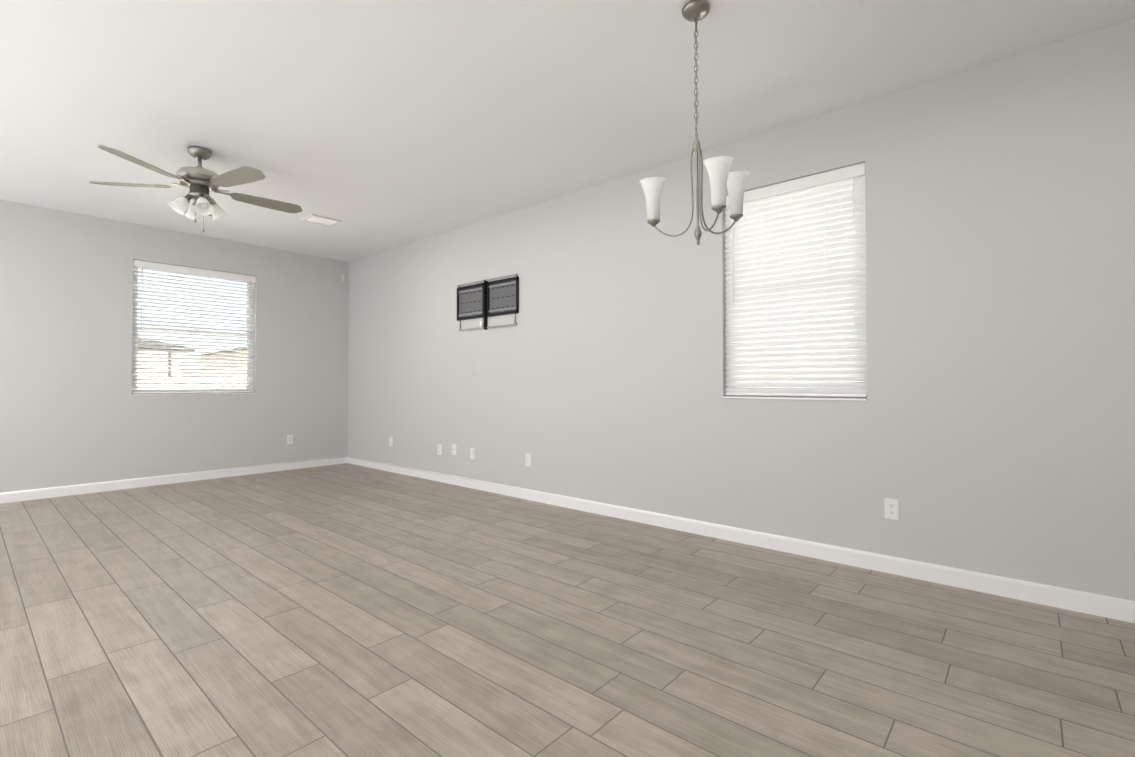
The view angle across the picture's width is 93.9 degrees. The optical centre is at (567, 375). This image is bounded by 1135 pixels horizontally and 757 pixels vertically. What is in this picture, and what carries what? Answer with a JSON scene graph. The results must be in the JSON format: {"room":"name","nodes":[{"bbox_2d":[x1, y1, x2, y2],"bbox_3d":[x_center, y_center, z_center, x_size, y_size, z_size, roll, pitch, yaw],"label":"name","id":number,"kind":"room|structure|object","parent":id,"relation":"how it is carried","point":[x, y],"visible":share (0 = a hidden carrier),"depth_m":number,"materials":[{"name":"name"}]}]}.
{"room":"living room","nodes":[
{"label":"living room","id":0,"kind":"room"},
{"bbox_2d":[0,200,348,492],"bbox_3d":[-4.758,-0.264,5.313,0.170,2.840,5.545,-1,-1,41],"label":"wall","id":1,"kind":"structure","parent":0,"point":[74,410],"depth_m":5.44,"materials":[{"name":"grey paint"}]},
{"bbox_2d":[0,456,346,503],"bbox_3d":[-4.688,1.107,5.233,0.014,0.096,5.205,-1,-1,41],"label":"baseboard","id":2,"kind":"structure","parent":1,"relation":"attached to","point":[31,494],"depth_m":5.61,"materials":[{"name":"white wood"}]},
{"bbox_2d":[132,268,254,394],"bbox_3d":[-4.177,-0.498,5.969,0.163,1.417,1.162,-1,-1,41],"label":"window unit","id":3,"kind":"structure","parent":1,"relation":"in","point":[134,351],"depth_m":5.93,"materials":[{"name":"white plastic"}]},
{"bbox_2d":[132,259,255,393],"bbox_3d":[-4.149,-0.504,5.945,0.072,1.403,1.154,-1,-1,41],"label":"window blind","id":4,"kind":"object","parent":3,"relation":"attached to","point":[142,265],"visible":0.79,"depth_m":5.90,"materials":[{"name":"white plastic"}]},
{"bbox_2d":[287,435,292,443],"bbox_3d":[-3.479,0.797,6.637,0.008,0.115,0.070,-1,-1,41],"label":"electrical outlet","id":5,"kind":"object","parent":1,"relation":"attached to","point":[289,439],"visible":1,"depth_m":6.64,"materials":[{"name":"white plastic"}]},
{"bbox_2d":[0,463,1134,756],"bbox_3d":[-0.671,1.164,1.748,10.990,0.120,5.545,-1,-1,41],"label":"floor","id":6,"kind":"structure","parent":0,"point":[346,609],"depth_m":2.22,"materials":[{"name":"tile"}]},
{"bbox_2d":[0,0,1134,261],"bbox_3d":[-0.671,-1.696,1.789,10.990,0.120,5.545,-1,-1,41],"label":"ceiling","id":7,"kind":"structure","parent":0,"point":[374,126],"depth_m":2.99,"materials":[{"name":"white paint"}]},
{"bbox_2d":[89,145,301,232],"bbox_3d":[-2.572,-1.316,3.795,1.310,0.580,1.276,-1,-1,41],"label":"ceiling fan","id":8,"kind":"object","parent":7,"relation":"hanging from","point":[199,181],"visible":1,"depth_m":3.70,"materials":[{"name":"silver metal"}]},
{"bbox_2d":[301,214,341,226],"bbox_3d":[-2.502,-1.576,5.385,0.260,0.014,0.300,-1,-1,41],"label":"ceiling vent","id":9,"kind":"object","parent":7,"relation":"in","point":[320,220],"visible":1,"depth_m":5.37,"materials":[{"name":"white"}]},
{"bbox_2d":[640,0,749,244],"bbox_3d":[0.578,-1.109,2.400,0.487,1.035,0.430,-1,-1,41],"label":"chandelier","id":10,"kind":"object","parent":7,"relation":"hanging from","point":[722,179],"visible":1,"depth_m":2.37,"materials":[{"name":"white glass"}]},
{"bbox_2d":[348,19,1134,600],"bbox_3d":[1.090,-0.286,3.799,10.990,2.840,0.170,-1,-1,41],"label":"wall","id":11,"kind":"structure","parent":0,"point":[988,427],"depth_m":3.08,"materials":[{"name":"grey paint"}]},
{"bbox_2d":[389,437,392,446],"bbox_3d":[-2.163,0.807,6.487,0.070,0.115,0.008,-1,-1,41],"label":"electrical outlet","id":12,"kind":"object","parent":11,"relation":"attached to","point":[391,441],"visible":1,"depth_m":6.47,"materials":[{"name":"white plastic"}]},
{"bbox_2d":[437,444,441,454],"bbox_3d":[-1.411,0.812,5.835,0.070,0.115,0.008,-1,-1,41],"label":"electrical outlet","id":13,"kind":"object","parent":11,"relation":"attached to","point":[439,449],"visible":1,"depth_m":5.83,"materials":[{"name":"white plastic"}]},
{"bbox_2d":[452,444,455,454],"bbox_3d":[-1.217,0.789,5.661,0.070,0.115,0.016,-1,-1,41],"label":"electrical outlet","id":14,"kind":"object","parent":11,"relation":"attached to","point":[453,449],"visible":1,"depth_m":5.66,"materials":[{"name":"white plastic"}]},
{"bbox_2d":[470,448,474,458],"bbox_3d":[-0.982,0.803,5.463,0.070,0.115,0.008,-1,-1,41],"label":"electrical outlet","id":15,"kind":"object","parent":11,"relation":"attached to","point":[472,453],"visible":1,"depth_m":5.46,"materials":[{"name":"white plastic"}]},
{"bbox_2d":[457,274,518,330],"bbox_3d":[-0.825,-0.716,5.329,0.930,0.500,0.038,-1,-1,41],"label":"tv wall mount","id":16,"kind":"object","parent":11,"relation":"attached to","point":[486,299],"visible":1,"depth_m":5.30,"materials":[{"name":"black metal"}]},
{"bbox_2d":[525,454,530,466],"bbox_3d":[-0.366,0.784,4.929,0.070,0.115,0.008,-1,-1,41],"label":"electrical outlet","id":17,"kind":"object","parent":11,"relation":"attached to","point":[527,459],"visible":1,"depth_m":4.92,"materials":[{"name":"white plastic"}]},
{"bbox_2d":[347,456,1134,622],"bbox_3d":[1.030,1.085,3.710,10.650,0.096,0.014,-1,-1,41],"label":"baseboard","id":18,"kind":"structure","parent":11,"relation":"attached to","point":[1087,602],"depth_m":3.20,"materials":[{"name":"white wood"}]},
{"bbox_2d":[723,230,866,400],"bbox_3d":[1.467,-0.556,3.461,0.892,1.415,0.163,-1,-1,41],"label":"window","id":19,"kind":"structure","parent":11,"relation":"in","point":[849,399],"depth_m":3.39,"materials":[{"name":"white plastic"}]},
{"bbox_2d":[725,162,866,398],"bbox_3d":[1.443,-0.560,3.434,0.884,1.405,0.072,-1,-1,41],"label":"window blind","id":20,"kind":"object","parent":19,"relation":"attached to","point":[766,229],"visible":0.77,"depth_m":3.40,"materials":[{"name":"white plastic"}]},
{"bbox_2d":[884,498,898,519],"bbox_3d":[1.843,0.757,3.013,0.070,0.115,0.008,-1,-1,41],"label":"electrical outlet","id":21,"kind":"object","parent":11,"relation":"attached to","point":[891,508],"visible":1,"depth_m":3.01,"materials":[{"name":"white plastic"}]},
{"bbox_3d":[-8.177,0.646,7.070,222.156,2.072,400.000,-1,-1,41],"label":"ground","id":22,"kind":"structure","parent":0,"visible":0},
{"bbox_2d":[137,337,784,388],"bbox_3d":[-17.149,-0.420,35.772,27.152,5.644,172.586,-1,-1,41],"label":"houses","id":23,"kind":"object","parent":22,"relation":"on","point":[165,363],"depth_m":30.12,"materials":[{"name":"beige"}]}
]}

